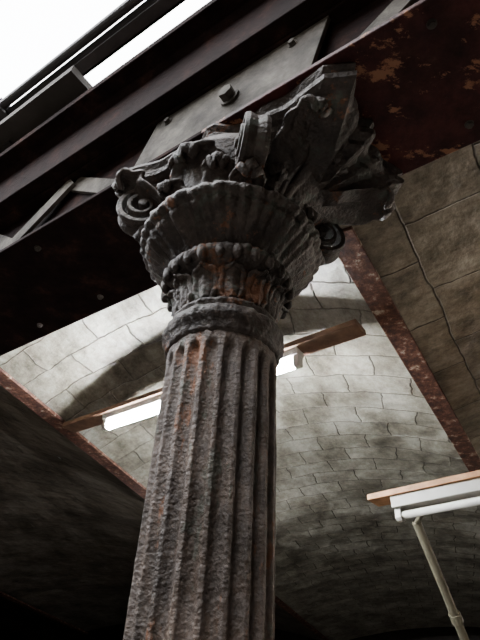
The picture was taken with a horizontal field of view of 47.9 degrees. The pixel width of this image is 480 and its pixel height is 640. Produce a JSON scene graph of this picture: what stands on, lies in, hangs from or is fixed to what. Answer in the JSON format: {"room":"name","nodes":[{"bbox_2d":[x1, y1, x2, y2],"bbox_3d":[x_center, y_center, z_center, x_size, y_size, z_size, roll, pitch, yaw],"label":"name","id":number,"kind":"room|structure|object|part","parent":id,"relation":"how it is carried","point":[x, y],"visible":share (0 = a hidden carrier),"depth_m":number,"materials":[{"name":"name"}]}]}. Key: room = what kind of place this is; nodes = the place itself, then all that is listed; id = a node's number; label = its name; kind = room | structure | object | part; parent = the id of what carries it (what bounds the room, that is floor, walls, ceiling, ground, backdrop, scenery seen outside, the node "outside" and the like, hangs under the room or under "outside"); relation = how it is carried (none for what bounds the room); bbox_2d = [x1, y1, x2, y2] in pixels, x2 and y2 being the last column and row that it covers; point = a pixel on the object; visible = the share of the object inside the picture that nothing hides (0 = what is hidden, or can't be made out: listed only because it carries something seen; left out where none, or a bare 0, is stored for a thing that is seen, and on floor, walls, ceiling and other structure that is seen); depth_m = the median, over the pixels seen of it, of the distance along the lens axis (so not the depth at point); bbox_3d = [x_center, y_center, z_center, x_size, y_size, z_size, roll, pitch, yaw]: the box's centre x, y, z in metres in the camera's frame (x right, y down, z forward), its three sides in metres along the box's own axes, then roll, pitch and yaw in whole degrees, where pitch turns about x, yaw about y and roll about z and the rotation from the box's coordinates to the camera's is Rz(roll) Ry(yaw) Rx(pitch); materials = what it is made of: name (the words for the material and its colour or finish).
{"room":"old industrial hall","nodes":[
{"label":"old industrial hall","id":0,"kind":"room"},
{"bbox_2d":[0,616,99,639],"bbox_3d":[-8.638,5.325,8.291,0.100,4.200,17.000,-21,-44,28],"label":"wall","id":1,"kind":"structure","parent":0,"point":[10,628],"depth_m":13.11,"materials":[{"name":"paint"}]},
{"bbox_2d":[0,596,124,637],"bbox_3d":[2.416,2.902,6.945,24.631,0.100,22.861,4,-38,0],"label":"ceiling slab","id":2,"kind":"structure","parent":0,"point":[10,609],"depth_m":12.80,"materials":[{"name":"black"}]},
{"bbox_2d":[0,140,479,639],"bbox_3d":[-0.018,2.228,5.478,10.562,0.318,11.743,-15,-42,22],"label":"ceiling","id":3,"kind":"structure","parent":0,"point":[353,423],"depth_m":3.73,"materials":[{"name":"tile"}]},
{"bbox_2d":[62,388,161,432],"bbox_3d":[-0.704,0.572,3.006,0.793,0.160,0.100,-22,-45,29],"label":"lamp","id":4,"kind":"object","parent":3,"relation":"attached to","point":[143,406],"depth_m":2.96,"materials":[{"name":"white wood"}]},
{"bbox_2d":[0,367,328,639],"bbox_3d":[0.201,2.985,6.340,0.100,0.230,9.620,-9,-40,16],"label":"joist","id":5,"kind":"object","parent":3,"relation":"attached to","point":[7,381],"depth_m":3.41,"materials":[{"name":"brown metal"}]},
{"bbox_2d":[277,319,365,374],"bbox_3d":[0.374,0.141,2.372,0.429,0.159,0.100,-22,-45,29],"label":"lamp","id":6,"kind":"object","parent":3,"relation":"attached to","point":[294,353],"depth_m":2.41,"materials":[{"name":"brown wood"}]},
{"bbox_2d":[338,226,479,471],"bbox_3d":[2.788,2.251,5.199,0.098,0.230,9.620,-18,-43,25],"label":"joist","id":7,"kind":"object","parent":3,"relation":"attached to","point":[355,259],"visible":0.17,"depth_m":2.41,"materials":[{"name":"brown metal"}]},
{"bbox_2d":[100,627,479,639],"bbox_3d":[4.858,6.790,8.701,21.000,3.700,0.100,-21,-44,28],"label":"wall","id":8,"kind":"structure","parent":0,"point":[431,633],"depth_m":10.51,"materials":[{"name":"paint"}]},
{"bbox_3d":[0.567,4.260,2.718,28.157,0.100,27.715,4,-38,0],"label":"floor","id":9,"kind":"structure","parent":0,"visible":0},
{"bbox_2d":[412,516,468,639],"bbox_3d":[1.493,2.595,2.651,0.166,2.556,2.798,-20,-44,27],"label":"strut","id":10,"kind":"object","parent":9,"relation":"on","point":[455,616],"visible":0.81,"depth_m":2.73,"materials":[{"name":"beige metal"}]},
{"bbox_2d":[367,470,479,522],"bbox_3d":[1.192,0.646,2.183,1.450,0.134,0.110,-26,-46,32],"label":"lamp","id":11,"kind":"object","parent":10,"relation":"attached to","point":[459,491],"visible":1,"depth_m":2.39,"materials":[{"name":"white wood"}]},
{"bbox_3d":[-0.143,1.784,-0.129,0.380,0.220,0.380,4,-38,0],"label":"baseboard","id":12,"kind":"structure","parent":9,"relation":"on","visible":0},
{"bbox_2d":[123,329,276,639],"bbox_3d":[-0.089,0.899,0.563,0.244,2.070,0.244,4,-38,0],"label":"shaft","id":13,"kind":"object","parent":12,"relation":"on","point":[204,565],"visible":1,"depth_m":0.91,"materials":[{"name":"grey stone"}]},
{"bbox_2d":[162,296,283,366],"bbox_3d":[-0.038,0.057,1.223,0.276,0.107,0.276,4,-38,0],"label":"ring","id":14,"kind":"object","parent":13,"relation":"on","point":[242,316],"visible":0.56,"depth_m":1.13,"materials":[{"name":"metal"}]},
{"bbox_2d":[163,259,288,324],"bbox_3d":[-0.033,-0.011,1.277,0.303,0.085,0.300,4,-38,0],"label":"leaves","id":15,"kind":"object","parent":14,"relation":"on","point":[233,279],"visible":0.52,"depth_m":1.19,"materials":[{"name":"metal"}]},
{"bbox_2d":[140,180,321,309],"bbox_3d":[-0.030,-0.075,1.326,0.468,0.269,0.468,4,-38,0],"label":"bell","id":16,"kind":"object","parent":14,"relation":"on","point":[211,258],"depth_m":1.24,"materials":[{"name":"metal"}]},
{"bbox_2d":[204,133,238,158],"bbox_3d":[-0.018,-0.269,1.478,0.380,0.260,0.380,4,-38,0],"label":"bell","id":17,"kind":"object","parent":16,"relation":"on","point":[225,141],"visible":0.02,"depth_m":1.39,"materials":[{"name":"metal"}]},
{"bbox_2d":[116,111,345,264],"bbox_3d":[-0.008,-0.251,1.481,0.510,0.181,0.495,-23,-45,30],"label":"volute","id":18,"kind":"object","parent":17,"relation":"attached to","point":[254,138],"visible":0.49,"depth_m":1.42,"materials":[{"name":"metal"}]},
{"bbox_2d":[129,62,404,206],"bbox_3d":[0.051,-0.358,1.534,0.740,0.164,0.427,-18,-43,25],"label":"abacus","id":19,"kind":"object","parent":17,"relation":"on","point":[347,132],"visible":0.41,"depth_m":1.39,"materials":[{"name":"metal"}]},
{"bbox_2d":[0,0,479,355],"bbox_3d":[-0.845,-0.353,2.215,12.000,0.598,0.670,-21,-44,28],"label":"girder","id":20,"kind":"object","parent":19,"relation":"on","point":[66,258],"visible":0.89,"depth_m":1.68,"materials":[{"name":"black metal"}]},
{"bbox_2d":[0,0,185,148],"bbox_3d":[-0.999,-0.782,2.229,11.800,0.180,0.140,-21,-44,28],"label":"window frame","id":21,"kind":"structure","parent":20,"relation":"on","point":[149,12],"depth_m":1.96,"materials":[{"name":"metal"}]},
{"bbox_3d":[-0.042,-0.624,1.536,0.669,0.208,0.015,-21,-44,28],"label":"gusset plate","id":22,"kind":"part","parent":20,"relation":"part of","materials":[{"name":"grey metal"}]},
{"bbox_2d":[161,242,294,318],"bbox_3d":[-0.032,-0.062,1.314,0.327,0.043,0.326,4,-38,0],"label":"eggs","id":23,"kind":"object","parent":16,"relation":"on","point":[255,254],"visible":0.63,"depth_m":1.21,"materials":[{"name":"metal"}]},
{"bbox_3d":[-0.027,-0.130,1.369,0.468,0.128,0.468,4,-38,0],"label":"flared rim","id":24,"kind":"part","parent":16,"relation":"part of","materials":[{"name":"grey metal"}]},
{"bbox_2d":[112,94,395,265],"bbox_3d":[0.039,-0.262,1.462,0.719,0.226,0.513,-14,-41,21],"label":"leaves","id":25,"kind":"object","parent":16,"relation":"on","point":[194,163],"visible":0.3,"depth_m":1.36,"materials":[{"name":"metal"}]}
]}

